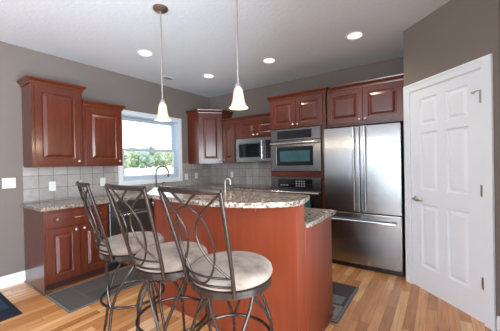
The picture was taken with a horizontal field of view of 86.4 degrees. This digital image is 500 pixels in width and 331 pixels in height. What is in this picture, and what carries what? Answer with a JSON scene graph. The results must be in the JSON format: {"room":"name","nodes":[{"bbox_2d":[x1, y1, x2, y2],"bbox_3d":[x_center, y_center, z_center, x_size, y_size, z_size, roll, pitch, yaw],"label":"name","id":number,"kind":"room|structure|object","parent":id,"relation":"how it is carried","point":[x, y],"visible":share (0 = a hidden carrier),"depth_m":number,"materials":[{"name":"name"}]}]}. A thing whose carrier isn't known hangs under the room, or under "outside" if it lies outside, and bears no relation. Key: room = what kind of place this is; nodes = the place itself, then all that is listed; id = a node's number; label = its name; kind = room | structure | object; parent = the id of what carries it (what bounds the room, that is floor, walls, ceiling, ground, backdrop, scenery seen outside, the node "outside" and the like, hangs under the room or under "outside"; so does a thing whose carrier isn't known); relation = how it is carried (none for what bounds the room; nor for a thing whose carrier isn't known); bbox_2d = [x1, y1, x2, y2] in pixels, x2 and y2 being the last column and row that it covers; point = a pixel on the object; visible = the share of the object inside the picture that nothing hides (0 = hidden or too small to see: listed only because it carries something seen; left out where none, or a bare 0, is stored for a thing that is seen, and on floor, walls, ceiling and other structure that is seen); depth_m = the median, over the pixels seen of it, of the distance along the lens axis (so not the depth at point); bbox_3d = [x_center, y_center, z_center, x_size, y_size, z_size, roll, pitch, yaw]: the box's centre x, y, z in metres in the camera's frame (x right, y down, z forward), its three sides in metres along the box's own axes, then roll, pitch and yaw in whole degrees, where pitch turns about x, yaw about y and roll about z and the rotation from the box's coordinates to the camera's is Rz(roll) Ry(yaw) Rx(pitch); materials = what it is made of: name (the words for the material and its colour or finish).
{"room":"kitchen","nodes":[
{"label":"kitchen","id":0,"kind":"room"},
{"bbox_2d":[0,41,209,276],"bbox_3d":[-3.010,-0.005,2.748,0.150,2.750,7.650,-1,1,35],"label":"wall","id":1,"kind":"structure","parent":0,"point":[105,86],"depth_m":3.14,"materials":[{"name":"paint"}]},
{"bbox_2d":[2,178,15,188],"bbox_3d":[-2.721,0.199,3.009,0.016,0.117,0.118,-1,1,35],"label":"light switch","id":2,"kind":"object","parent":1,"relation":"attached to","point":[6,182],"visible":1,"depth_m":3.01,"materials":[{"name":"white plastic"}]},
{"bbox_2d":[0,271,25,288],"bbox_3d":[-3.865,1.333,1.362,0.014,0.130,4.310,-1,1,35],"label":"baseboard","id":3,"kind":"structure","parent":1,"relation":"attached to","point":[19,277],"depth_m":3.02,"materials":[{"name":"white wood"}]},
{"bbox_2d":[16,75,86,167],"bbox_3d":[-2.366,-0.483,3.223,0.362,1.002,0.607,-1,1,35],"label":"upper cabinet","id":4,"kind":"object","parent":1,"relation":"attached to","point":[52,127],"visible":1,"depth_m":3.08,"materials":[{"name":"brown wood"}]},
{"bbox_2d":[82,99,125,165],"bbox_3d":[-2.054,-0.412,3.665,0.362,0.842,0.556,-1,1,35],"label":"upper cabinet","id":5,"kind":"object","parent":1,"relation":"attached to","point":[101,122],"visible":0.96,"depth_m":3.54,"materials":[{"name":"brown wood"}]},
{"bbox_2d":[22,163,211,203],"bbox_3d":[-1.740,0.194,4.410,0.008,0.444,3.178,-1,1,35],"label":"tile splash","id":6,"kind":"structure","parent":1,"relation":"attached to","point":[36,180],"depth_m":3.56,"materials":[{"name":"grey tile"}]},
{"bbox_2d":[49,181,55,190],"bbox_3d":[-2.479,0.260,3.343,0.010,0.117,0.072,-1,1,35],"label":"outlet","id":7,"kind":"object","parent":6,"relation":"attached to","point":[52,185],"visible":1,"depth_m":3.34,"materials":[{"name":"white plastic"}]},
{"bbox_2d":[100,178,105,185],"bbox_3d":[-2.124,0.234,3.849,0.010,0.117,0.072,-1,1,35],"label":"outlet","id":8,"kind":"object","parent":6,"relation":"attached to","point":[102,180],"visible":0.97,"depth_m":3.84,"materials":[{"name":"white plastic"}]},
{"bbox_2d":[118,110,182,184],"bbox_3d":[-1.709,-0.282,4.585,0.170,1.177,1.234,-1,1,35],"label":"window","id":9,"kind":"structure","parent":1,"relation":"in","point":[175,123],"depth_m":4.64,"materials":[{"name":"plastic"}]},
{"bbox_2d":[186,109,232,163],"bbox_3d":[-0.779,-0.548,5.243,0.638,1.019,0.682,-1,1,35],"label":"upper cabinet","id":10,"kind":"object","parent":1,"relation":"attached to","point":[204,125],"visible":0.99,"depth_m":5.05,"materials":[{"name":"brown wood"}]},
{"bbox_2d":[0,0,449,97],"bbox_3d":[-1.118,-1.456,1.294,4.950,0.100,7.800,-1,1,35],"label":"ceiling","id":11,"kind":"structure","parent":0,"point":[306,38],"depth_m":2.91,"materials":[{"name":"white paint"}]},
{"bbox_2d":[136,50,153,56],"bbox_3d":[-1.322,-1.413,3.359,0.204,0.010,0.204,-1,1,35],"label":"recessed light","id":12,"kind":"object","parent":11,"relation":"in","point":[146,53],"visible":1,"depth_m":3.36,"materials":[{"name":"beige"}]},
{"bbox_2d":[153,4,170,120],"bbox_3d":[-0.798,-0.916,2.408,0.140,1.010,0.140,-1,1,35],"label":"pendant light","id":13,"kind":"object","parent":11,"relation":"hanging from","point":[162,115],"visible":1,"depth_m":2.39,"materials":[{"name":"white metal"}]},
{"bbox_2d":[163,76,174,79],"bbox_3d":[-1.334,-1.420,4.333,0.120,0.012,0.180,-1,1,35],"label":"ceiling vent","id":14,"kind":"object","parent":11,"relation":"in","point":[164,77],"visible":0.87,"depth_m":4.33,"materials":[{"name":"white metal"}]},
{"bbox_2d":[202,74,214,77],"bbox_3d":[-0.664,-1.433,4.277,0.204,0.010,0.204,-1,1,35],"label":"recessed light","id":15,"kind":"object","parent":11,"relation":"in","point":[204,75],"visible":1,"depth_m":4.28,"materials":[{"name":"beige"}]},
{"bbox_2d":[229,0,247,109],"bbox_3d":[-0.095,-0.929,1.974,0.140,1.004,0.140,-1,1,35],"label":"pendant light","id":16,"kind":"object","parent":11,"relation":"hanging from","point":[238,102],"visible":1,"depth_m":1.96,"materials":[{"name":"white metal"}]},
{"bbox_2d":[262,58,276,63],"bbox_3d":[0.265,-1.447,3.685,0.204,0.010,0.204,-1,1,35],"label":"recessed light","id":17,"kind":"object","parent":11,"relation":"in","point":[266,60],"visible":1,"depth_m":3.67,"materials":[{"name":"beige"}]},
{"bbox_2d":[345,31,363,39],"bbox_3d":[1.180,-1.460,3.004,0.204,0.010,0.204,-1,1,35],"label":"recessed light","id":18,"kind":"object","parent":11,"relation":"in","point":[355,35],"visible":1,"depth_m":2.99,"materials":[{"name":"beige"}]},
{"bbox_2d":[0,263,491,330],"bbox_3d":[-1.062,1.393,1.317,4.950,0.100,7.800,-1,1,35],"label":"floor","id":19,"kind":"structure","parent":0,"point":[382,301],"depth_m":2.39,"materials":[{"name":"brown wood"}]},
{"bbox_2d":[0,292,22,321],"bbox_3d":[-2.575,1.359,2.417,0.800,0.008,0.600,-1,1,35],"label":"floor mat","id":20,"kind":"object","parent":19,"relation":"on","point":[8,310],"visible":1,"depth_m":2.49,"materials":[{"name":"blue fabric"}]},
{"bbox_2d":[23,203,107,295],"bbox_3d":[-2.183,0.912,3.194,0.664,0.876,0.682,-1,1,35],"label":"base cabinet","id":21,"kind":"object","parent":19,"relation":"on","point":[60,248],"visible":0.91,"depth_m":2.95,"materials":[{"name":"brown wood"}]},
{"bbox_2d":[45,266,143,312],"bbox_3d":[-1.403,1.329,3.267,0.580,0.008,1.660,-1,1,35],"label":"floor mat","id":22,"kind":"object","parent":19,"relation":"on","point":[76,297],"visible":0.51,"depth_m":2.83,"materials":[{"name":"grey fabric"}]},
{"bbox_2d":[75,180,164,330],"bbox_3d":[-0.921,0.720,1.950,0.573,1.232,0.469,-1,1,-31],"label":"bar stool","id":23,"kind":"object","parent":19,"relation":"on","point":[113,248],"visible":0.9,"depth_m":1.82,"materials":[{"name":"metal"}]},
{"bbox_2d":[99,231,163,255],"bbox_3d":[-0.877,0.562,1.988,0.451,0.078,0.451,-1,1,-38],"label":"cushion","id":24,"kind":"object","parent":23,"relation":"on","point":[116,246],"depth_m":1.84,"materials":[{"name":"fabric"}]},
{"bbox_2d":[108,198,151,271],"bbox_3d":[-1.790,0.903,3.708,0.659,0.870,0.596,-1,1,35],"label":"dishwasher","id":25,"kind":"object","parent":19,"relation":"on","point":[140,209],"visible":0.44,"depth_m":3.50,"materials":[{"name":"black plastic"}]},
{"bbox_2d":[151,198,153,217],"bbox_3d":[-1.369,0.887,4.353,0.662,0.876,0.930,-1,1,35],"label":"base cabinet","id":26,"kind":"object","parent":19,"relation":"on","point":[152,207],"visible":0.02,"depth_m":3.82,"materials":[{"name":"brown wood"}]},
{"bbox_2d":[104,183,211,330],"bbox_3d":[-0.528,0.714,1.641,0.465,1.232,0.573,-1,1,43],"label":"bar stool","id":27,"kind":"object","parent":19,"relation":"on","point":[159,261],"visible":0.93,"depth_m":1.52,"materials":[{"name":"metal"}]},
{"bbox_2d":[135,241,207,272],"bbox_3d":[-0.494,0.557,1.688,0.451,0.078,0.451,-1,1,37],"label":"cushion","id":28,"kind":"object","parent":27,"relation":"on","point":[171,262],"depth_m":1.54,"materials":[{"name":"fabric"}]},
{"bbox_2d":[157,186,273,330],"bbox_3d":[-0.134,0.709,1.406,0.465,1.232,0.573,-1,1,41],"label":"bar stool","id":29,"kind":"object","parent":19,"relation":"on","point":[228,275],"visible":1,"depth_m":1.29,"materials":[{"name":"metal"}]},
{"bbox_2d":[189,251,272,291],"bbox_3d":[-0.102,0.551,1.455,0.451,0.078,0.451,-1,1,35],"label":"cushion","id":30,"kind":"object","parent":29,"relation":"on","point":[252,271],"depth_m":1.32,"materials":[{"name":"fabric"}]},
{"bbox_2d":[153,199,333,330],"bbox_3d":[-0.266,0.798,2.517,1.864,1.039,0.791,-1,1,35],"label":"kitchen island","id":31,"kind":"object","parent":19,"relation":"on","point":[299,295],"visible":0.61,"depth_m":1.97,"materials":[{"name":"brown wood"}]},
{"bbox_2d":[147,187,309,207],"bbox_3d":[-0.448,0.264,2.351,1.930,0.036,0.662,-1,1,35],"label":"island countertop","id":32,"kind":"structure","parent":31,"relation":"on","point":[232,199],"depth_m":1.94,"materials":[{"name":"stone"}]},
{"bbox_2d":[152,202,335,227],"bbox_3d":[-0.216,0.420,2.633,1.942,0.036,0.580,-1,1,35],"label":"island countertop","id":33,"kind":"structure","parent":31,"relation":"on","point":[312,216],"depth_m":2.12,"materials":[{"name":"stone"}]},
{"bbox_2d":[266,86,328,208],"bbox_3d":[0.851,0.112,4.110,0.959,2.342,0.682,-1,1,35],"label":"tall cabinet","id":34,"kind":"object","parent":19,"relation":"on","point":[306,108],"visible":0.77,"depth_m":3.81,"materials":[{"name":"brown wood"}]},
{"bbox_2d":[270,126,321,170],"bbox_3d":[0.796,-0.234,4.072,0.782,0.615,0.658,-1,1,35],"label":"wall oven","id":35,"kind":"object","parent":34,"relation":"in","point":[296,149],"visible":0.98,"depth_m":3.83,"materials":[{"name":"silver metal"}]},
{"bbox_2d":[271,177,322,208],"bbox_3d":[0.811,0.500,4.078,0.782,0.665,0.658,-1,1,35],"label":"wall oven","id":36,"kind":"object","parent":34,"relation":"in","point":[311,186],"visible":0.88,"depth_m":3.78,"materials":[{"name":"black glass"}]},
{"bbox_2d":[330,281,358,322],"bbox_3d":[0.678,1.293,2.671,0.620,0.009,0.740,-1,1,35],"label":"floor mat","id":37,"kind":"object","parent":19,"relation":"on","point":[343,294],"visible":0.41,"depth_m":2.59,"materials":[{"name":"grey fabric"}]},
{"bbox_2d":[324,122,405,276],"bbox_3d":[1.540,0.392,3.532,0.896,1.765,0.787,-1,1,35],"label":"refrigerator","id":38,"kind":"object","parent":19,"relation":"on","point":[364,180],"visible":0.83,"depth_m":3.21,"materials":[{"name":"metal"}]},
{"bbox_2d":[210,56,403,184],"bbox_3d":[0.711,-0.094,4.715,3.674,2.750,0.150,-1,1,35],"label":"wall","id":39,"kind":"structure","parent":0,"point":[255,99],"depth_m":4.44,"materials":[{"name":"paint"}]},
{"bbox_2d":[221,118,245,162],"bbox_3d":[-0.319,-0.463,5.116,0.340,0.832,0.362,-1,1,35],"label":"upper cabinet","id":40,"kind":"object","parent":39,"relation":"attached to","point":[228,125],"visible":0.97,"depth_m":4.99,"materials":[{"name":"brown wood"}]},
{"bbox_2d":[211,162,270,185],"bbox_3d":[-0.069,0.155,5.172,1.850,0.444,0.008,-1,1,35],"label":"tile splash","id":41,"kind":"structure","parent":39,"relation":"attached to","point":[248,173],"depth_m":5.21,"materials":[{"name":"grey tile"}]},
{"bbox_2d":[235,112,270,139],"bbox_3d":[0.192,-0.684,4.752,0.918,0.405,0.362,-1,1,35],"label":"upper cabinet","id":42,"kind":"object","parent":39,"relation":"attached to","point":[257,125],"visible":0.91,"depth_m":4.67,"materials":[{"name":"brown wood"}]},
{"bbox_2d":[236,137,270,162],"bbox_3d":[0.155,-0.268,4.722,0.760,0.418,0.442,-1,1,35],"label":"microwave","id":43,"kind":"object","parent":42,"relation":"attached to","point":[251,149],"visible":0.86,"depth_m":4.58,"materials":[{"name":"metal"}]},
{"bbox_2d":[326,73,403,128],"bbox_3d":[1.585,-0.795,3.597,0.934,0.542,0.641,-1,1,35],"label":"upper cabinet","id":44,"kind":"object","parent":39,"relation":"attached to","point":[377,100],"visible":0.94,"depth_m":3.33,"materials":[{"name":"brown wood"}]},
{"bbox_2d":[403,0,499,330],"bbox_3d":[1.853,-0.098,2.432,0.100,2.750,1.060,-1,0,-10],"label":"wall","id":45,"kind":"structure","parent":0,"point":[458,32],"depth_m":2.28,"materials":[{"name":"paint"}]},
{"bbox_2d":[403,54,495,330],"bbox_3d":[1.814,0.210,2.492,0.170,2.135,0.905,-1,0,-10],"label":"door","id":46,"kind":"structure","parent":45,"relation":"in","point":[449,114],"depth_m":2.38,"materials":[{"name":"white wood"}]},
{"bbox_2d":[498,0,499,89],"bbox_3d":[0.207,-0.042,-0.507,0.150,2.750,6.027,-1,1,35],"label":"wall","id":47,"kind":"structure","parent":0,"point":[498,0],"depth_m":1.98,"materials":[{"name":"paint"}]},
{"bbox_2d":[496,316,499,330],"bbox_3d":[1.502,1.227,1.465,0.031,0.130,1.397,-1,1,35],"label":"baseboard","id":48,"kind":"structure","parent":47,"relation":"attached to","point":[498,317],"depth_m":2.02,"materials":[{"name":"white wood"}]},
{"label":"outside","id":49,"kind":"structure","parent":0,"visible":0},
{"bbox_2d":[124,165,172,175],"bbox_3d":[-78.479,1.881,121.505,259.700,1.650,340.000,-1,1,35],"label":"ground","id":50,"kind":"structure","parent":49,"point":[129,171],"depth_m":52.08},
{"bbox_2d":[124,151,131,168],"bbox_3d":[-32.257,-1.331,67.359,4.113,4.920,4.838,-1,1,-29],"label":"tree","id":51,"kind":"object","parent":50,"relation":"on","point":[127,156],"visible":0.44,"depth_m":66.37,"materials":[{"name":"green plant"}]},
{"bbox_2d":[126,147,142,167],"bbox_3d":[-33.302,-2.241,77.362,5.410,6.346,5.741,-1,0,-18],"label":"tree","id":52,"kind":"object","parent":50,"relation":"on","point":[135,162],"visible":0.65,"depth_m":75.32,"materials":[{"name":"green plant"}]},
{"bbox_2d":[139,151,154,167],"bbox_3d":[-27.816,-1.505,71.885,4.048,4.700,4.408,-1,1,-31],"label":"tree","id":53,"kind":"object","parent":50,"relation":"on","point":[146,159],"visible":0.99,"depth_m":70.64,"materials":[{"name":"green plant"}]},
{"bbox_2d":[142,146,155,155],"bbox_3d":[-32.694,-2.841,85.624,5.790,6.615,6.013,-1,0,5],"label":"tree","id":54,"kind":"object","parent":50,"relation":"on","point":[151,153],"visible":0.12,"depth_m":84.39,"materials":[{"name":"green plant"}]},
{"bbox_2d":[153,152,168,166],"bbox_3d":[-25.718,-1.949,76.347,4.727,5.056,5.058,-1,0,-10],"label":"tree","id":55,"kind":"object","parent":50,"relation":"on","point":[159,157],"visible":0.92,"depth_m":75.25,"materials":[{"name":"green plant"}]},
{"bbox_2d":[160,148,171,165],"bbox_3d":[-29.078,-2.840,92.149,6.323,6.368,4.905,-2,1,-42],"label":"tree","id":56,"kind":"object","parent":50,"relation":"on","point":[168,154],"visible":0.26,"depth_m":91.33,"materials":[{"name":"green plant"}]},
{"bbox_2d":[169,154,172,166],"bbox_3d":[-22.399,-1.626,81.137,4.543,4.858,4.135,-1,0,6],"label":"tree","id":57,"kind":"object","parent":50,"relation":"on","point":[171,157],"visible":0.12,"depth_m":80.31,"materials":[{"name":"green plant"}]},
{"bbox_3d":[-0.705,0.868,5.049,0.948,0.876,0.963,-1,1,35],"label":"base cabinet","id":58,"kind":"object","parent":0,"visible":0},
{"bbox_2d":[20,184,271,211],"bbox_3d":[-0.986,0.425,3.863,1.848,0.036,3.196,-1,1,35],"label":"countertop","id":59,"kind":"structure","parent":58,"relation":"on","point":[75,202],"depth_m":3.36,"materials":[{"name":"stone"}]},
{"bbox_2d":[155,165,168,186],"bbox_3d":[-1.482,0.205,4.540,0.118,0.412,0.283,-1,1,41],"label":"faucet","id":60,"kind":"object","parent":59,"relation":"on","point":[162,165],"visible":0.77,"depth_m":4.47,"materials":[{"name":"metal"}]},
{"bbox_2d":[232,185,271,188],"bbox_3d":[0.119,0.374,4.658,0.720,0.010,0.500,-1,1,35],"label":"cooktop","id":61,"kind":"object","parent":59,"relation":"in","point":[245,186],"visible":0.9,"depth_m":4.61,"materials":[{"name":"black glass"}]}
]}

